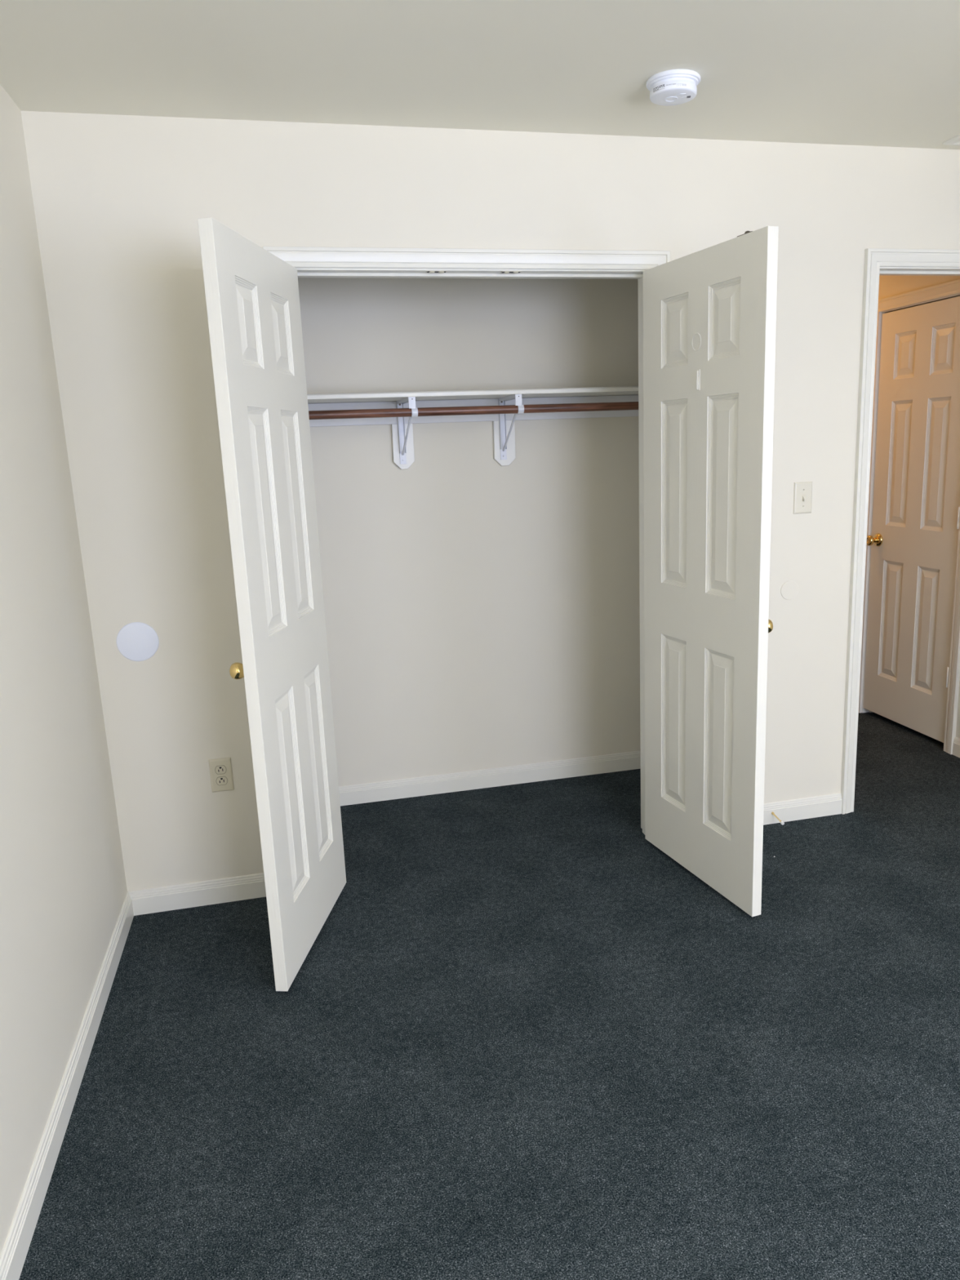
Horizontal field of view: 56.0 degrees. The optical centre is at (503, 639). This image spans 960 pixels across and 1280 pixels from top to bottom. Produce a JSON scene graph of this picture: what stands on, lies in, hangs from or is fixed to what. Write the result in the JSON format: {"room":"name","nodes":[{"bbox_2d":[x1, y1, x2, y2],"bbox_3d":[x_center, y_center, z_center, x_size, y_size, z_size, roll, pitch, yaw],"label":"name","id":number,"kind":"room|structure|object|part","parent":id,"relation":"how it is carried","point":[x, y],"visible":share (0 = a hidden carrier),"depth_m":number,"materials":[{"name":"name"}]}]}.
{"room":"empty bedroom","nodes":[
{"label":"empty bedroom","id":0,"kind":"room"},
{"bbox_2d":[0,84,127,1256],"bbox_3d":[-0.986,0.041,1.257,0.120,2.459,7.470,-5,13,-13],"label":"wall","id":1,"kind":"structure","parent":0,"point":[64,890],"depth_m":2.25,"materials":[{"name":"beige paint"}]},
{"bbox_2d":[0,891,133,1279],"bbox_3d":[-0.639,1.395,0.557,0.013,0.084,5.200,-5,13,-13],"label":"baseboard","id":2,"kind":"structure","parent":1,"relation":"attached to","point":[17,1243],"depth_m":2.04,"materials":[{"name":"white paint"}]},
{"bbox_2d":[297,277,640,786],"bbox_3d":[-0.111,-0.552,3.841,2.050,2.459,0.090,-5,13,-13],"label":"wall","id":3,"kind":"structure","parent":0,"point":[481,613],"depth_m":3.82,"materials":[{"name":"beige paint"}]},
{"bbox_2d":[391,423,414,469],"bbox_3d":[-0.406,-0.785,3.663,0.086,0.180,0.019,-5,13,-13],"label":"board","id":4,"kind":"object","parent":3,"relation":"attached to","point":[410,455],"visible":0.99,"depth_m":3.65,"materials":[{"name":"white paint"}]},
{"bbox_2d":[307,395,638,426],"bbox_3d":[-0.137,-0.940,3.697,1.900,0.088,0.019,-5,13,-13],"label":"cleat","id":5,"kind":"object","parent":3,"relation":"attached to","point":[588,399],"visible":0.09,"depth_m":3.69,"materials":[{"name":"white wood"}]},
{"bbox_2d":[395,396,417,464],"bbox_3d":[-0.369,-0.810,3.510,0.033,0.249,0.280,-6,13,-15],"label":"shelf bracket","id":6,"kind":"object","parent":5,"relation":"attached to","point":[402,437],"visible":0.98,"depth_m":3.62,"materials":[{"name":"white metal"}]},
{"bbox_3d":[-0.408,-0.835,3.634,0.028,0.249,0.014,-6,13,-15],"label":"wall leg","id":7,"kind":"part","parent":6,"relation":"part of","materials":[{"name":"white metal"}]},
{"bbox_3d":[-0.377,-0.924,3.487,0.027,0.013,0.273,-6,13,-15],"label":"shelf arm","id":8,"kind":"part","parent":6,"relation":"part of","materials":[{"name":"white metal"}]},
{"bbox_2d":[306,386,638,403],"bbox_3d":[-0.106,-0.965,3.552,1.900,0.019,0.300,-5,13,-13],"label":"closet shelf","id":9,"kind":"object","parent":5,"relation":"on","point":[624,390],"visible":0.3,"depth_m":3.45,"materials":[{"name":"white paint"}]},
{"bbox_2d":[308,401,638,419],"bbox_3d":[-0.073,-0.876,3.442,1.900,0.032,0.032,-5,13,-13],"label":"closet rod","id":10,"kind":"object","parent":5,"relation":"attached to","point":[593,406],"visible":0.64,"depth_m":3.42,"materials":[{"name":"brown wood"}]},
{"bbox_2d":[497,394,524,459],"bbox_3d":[0.034,-0.845,3.602,0.034,0.249,0.280,-5,13,-13],"label":"shelf bracket","id":11,"kind":"object","parent":5,"relation":"attached to","point":[504,438],"visible":0.96,"depth_m":3.71,"materials":[{"name":"white metal"}]},
{"bbox_3d":[-0.001,-0.871,3.728,0.028,0.249,0.014,-5,13,-13],"label":"wall leg","id":12,"kind":"part","parent":11,"relation":"part of","materials":[{"name":"white metal"}]},
{"bbox_3d":[0.026,-0.960,3.580,0.027,0.013,0.273,-5,13,-13],"label":"shelf arm","id":13,"kind":"part","parent":11,"relation":"part of","materials":[{"name":"white metal"}]},
{"bbox_2d":[338,750,640,805],"bbox_3d":[-0.079,0.620,4.038,1.900,0.084,0.013,-5,13,-13],"label":"baseboard","id":14,"kind":"structure","parent":3,"relation":"attached to","point":[600,764],"depth_m":4.04,"materials":[{"name":"white paint"}]},
{"bbox_2d":[493,420,515,466],"bbox_3d":[0.004,-0.819,3.757,0.091,0.184,0.019,-5,13,-13],"label":"board","id":15,"kind":"object","parent":3,"relation":"attached to","point":[511,453],"visible":0.79,"depth_m":3.75,"materials":[{"name":"white paint"}]},
{"bbox_2d":[0,0,959,149],"bbox_3d":[0.880,-1.366,1.426,4.060,0.080,7.470,-5,13,-13],"label":"ceiling","id":16,"kind":"structure","parent":0,"point":[866,73],"depth_m":2.32,"materials":[{"name":"white paint"}]},
{"bbox_2d":[645,69,700,106],"bbox_3d":[0.467,-1.513,2.481,0.147,0.048,0.147,-5,13,-13],"label":"smoke detector","id":17,"kind":"object","parent":16,"relation":"attached to","point":[673,86],"visible":1,"depth_m":2.44,"materials":[{"name":"white plastic"}]},
{"bbox_2d":[942,134,959,145],"bbox_3d":[1.708,-1.708,3.076,0.360,0.011,0.160,-5,13,-13],"label":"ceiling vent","id":18,"kind":"object","parent":16,"relation":"in","point":[955,140],"visible":1,"depth_m":3.08,"materials":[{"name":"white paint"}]},
{"bbox_2d":[18,711,959,1279],"bbox_3d":[0.974,1.103,1.961,4.060,0.060,7.470,-5,13,-13],"label":"floor","id":19,"kind":"structure","parent":0,"point":[520,1038],"depth_m":2.23,"materials":[{"name":"carpet"}]},
{"bbox_2d":[21,111,959,891],"bbox_3d":[0.551,-0.451,3.258,3.840,2.459,0.119,-5,13,-13],"label":"wall","id":20,"kind":"structure","parent":0,"point":[119,201],"depth_m":2.89,"materials":[{"name":"beige paint"}]},
{"bbox_2d":[128,872,266,915],"bbox_3d":[-0.952,0.858,3.093,0.624,0.084,0.013,-5,13,-13],"label":"baseboard","id":21,"kind":"structure","parent":20,"relation":"attached to","point":[144,901],"depth_m":3.07,"materials":[{"name":"white paint"}]},
{"bbox_2d":[208,757,234,792],"bbox_3d":[-0.941,0.451,3.014,0.071,0.115,0.008,-5,13,-13],"label":"wall outlet","id":22,"kind":"object","parent":20,"relation":"attached to","point":[220,769],"visible":1,"depth_m":3.01,"materials":[{"name":"beige plastic"}]},
{"bbox_2d":[215,765,226,773],"bbox_3d":[-0.941,0.433,3.007,0.034,0.027,0.002,-5,13,-13],"label":"receptacle","id":23,"kind":"object","parent":22,"relation":"attached to","point":[219,769],"depth_m":3.01,"materials":[{"name":"beige plastic"}]},
{"bbox_2d":[216,776,226,785],"bbox_3d":[-0.940,0.471,3.016,0.034,0.027,0.002,-5,13,-13],"label":"receptacle","id":24,"kind":"object","parent":22,"relation":"attached to","point":[220,780],"depth_m":3.01,"materials":[{"name":"beige plastic"}]},
{"bbox_2d":[197,217,346,991],"bbox_3d":[-0.667,-0.068,2.650,0.100,2.030,0.647,-1,12,5],"label":"door","id":25,"kind":"structure","parent":20,"relation":"in","point":[253,307],"depth_m":2.53,"materials":[{"name":"white paint"}]},
{"bbox_3d":[-0.704,0.083,2.431,0.061,0.046,0.046,-1,12,5],"label":"knob","id":26,"kind":"part","parent":25,"relation":"part of","materials":[{"name":"gold metal"}]},
{"bbox_2d":[262,246,670,834],"bbox_3d":[-0.059,-0.224,3.147,1.317,2.108,0.134,-5,13,-13],"label":"trim","id":27,"kind":"structure","parent":20,"relation":"attached to","point":[309,261],"depth_m":2.91,"materials":[{"name":"white paint"}]},
{"bbox_3d":[-0.212,-1.173,2.876,0.066,0.004,0.020,-5,13,-13],"label":"strike plate","id":28,"kind":"part","parent":27,"relation":"part of","materials":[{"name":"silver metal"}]},
{"bbox_3d":[0.026,-1.194,2.930,0.066,0.004,0.020,-5,13,-13],"label":"strike plate","id":29,"kind":"part","parent":27,"relation":"part of","materials":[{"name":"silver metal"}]},
{"bbox_2d":[642,226,778,916],"bbox_3d":[0.667,-0.186,2.939,0.108,2.039,0.647,-7,13,-21],"label":"door","id":30,"kind":"structure","parent":20,"relation":"in","point":[709,313],"depth_m":2.85,"materials":[{"name":"white paint"}]},
{"bbox_3d":[0.787,-0.041,2.741,0.061,0.046,0.046,-7,13,-21],"label":"knob","id":31,"kind":"part","parent":30,"relation":"part of","materials":[{"name":"gold metal"}]},
{"bbox_2d":[780,580,798,599],"bbox_3d":[1.074,-0.186,3.382,0.073,0.073,0.003,-5,13,-13],"label":"bumper cover","id":32,"kind":"object","parent":20,"relation":"attached to","point":[789,589],"visible":1,"depth_m":3.38,"materials":[{"name":"beige paint"}]},
{"bbox_2d":[763,792,842,825],"bbox_3d":[0.994,0.687,3.538,0.747,0.084,0.013,-5,13,-13],"label":"baseboard","id":33,"kind":"structure","parent":20,"relation":"attached to","point":[786,811],"depth_m":3.58,"materials":[{"name":"white paint"}]},
{"bbox_2d":[771,811,784,825],"bbox_3d":[1.068,0.694,3.510,0.013,0.023,0.082,-5,13,-13],"label":"door stop","id":34,"kind":"object","parent":33,"relation":"attached to","point":[782,823],"visible":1,"depth_m":3.50,"materials":[{"name":"gold metal"}]},
{"bbox_3d":[1.067,0.692,3.514,0.010,0.020,0.073,-5,13,-13],"label":"stem","id":35,"kind":"part","parent":34,"relation":"part of","materials":[{"name":"gold metal"}]},
{"bbox_2d":[793,481,812,514],"bbox_3d":[1.104,-0.522,3.313,0.074,0.115,0.016,-5,13,-13],"label":"light switch","id":36,"kind":"object","parent":20,"relation":"attached to","point":[802,493],"visible":1,"depth_m":3.31,"materials":[{"name":"beige plastic"}]},
{"bbox_2d":[840,248,959,814],"bbox_3d":[1.736,-0.389,3.556,0.886,2.124,0.134,-5,13,-13],"label":"trim","id":37,"kind":"structure","parent":20,"relation":"attached to","point":[877,261],"depth_m":3.33,"materials":[{"name":"white paint"}]},
{"bbox_2d":[878,275,959,738],"bbox_3d":[1.974,-0.799,4.617,0.115,2.459,1.935,-5,13,-13],"label":"wall","id":38,"kind":"structure","parent":0,"point":[890,286],"depth_m":4.26,"materials":[{"name":"beige paint"}]},
{"bbox_2d":[858,279,959,754],"bbox_3d":[2.036,-0.583,4.388,0.134,2.128,0.765,-5,13,-13],"label":"trim","id":39,"kind":"structure","parent":38,"relation":"attached to","point":[948,290],"depth_m":4.25,"materials":[{"name":"white paint"}]},
{"bbox_2d":[862,296,959,742],"bbox_3d":[1.976,-0.559,4.374,0.101,2.030,0.644,-5,13,-13],"label":"door","id":40,"kind":"structure","parent":38,"relation":"in","point":[913,541],"depth_m":4.37,"materials":[{"name":"white paint"}]},
{"bbox_3d":[1.897,-0.512,4.637,0.056,0.055,0.055,-5,13,-13],"label":"knob","id":41,"kind":"part","parent":40,"relation":"part of","materials":[{"name":"gold metal"}]},
{"bbox_2d":[951,737,959,757],"bbox_3d":[2.148,0.526,4.081,0.013,0.084,0.310,-5,13,-13],"label":"baseboard","id":42,"kind":"structure","parent":38,"relation":"attached to","point":[956,744],"depth_m":4.21,"materials":[{"name":"white paint"}]}
]}

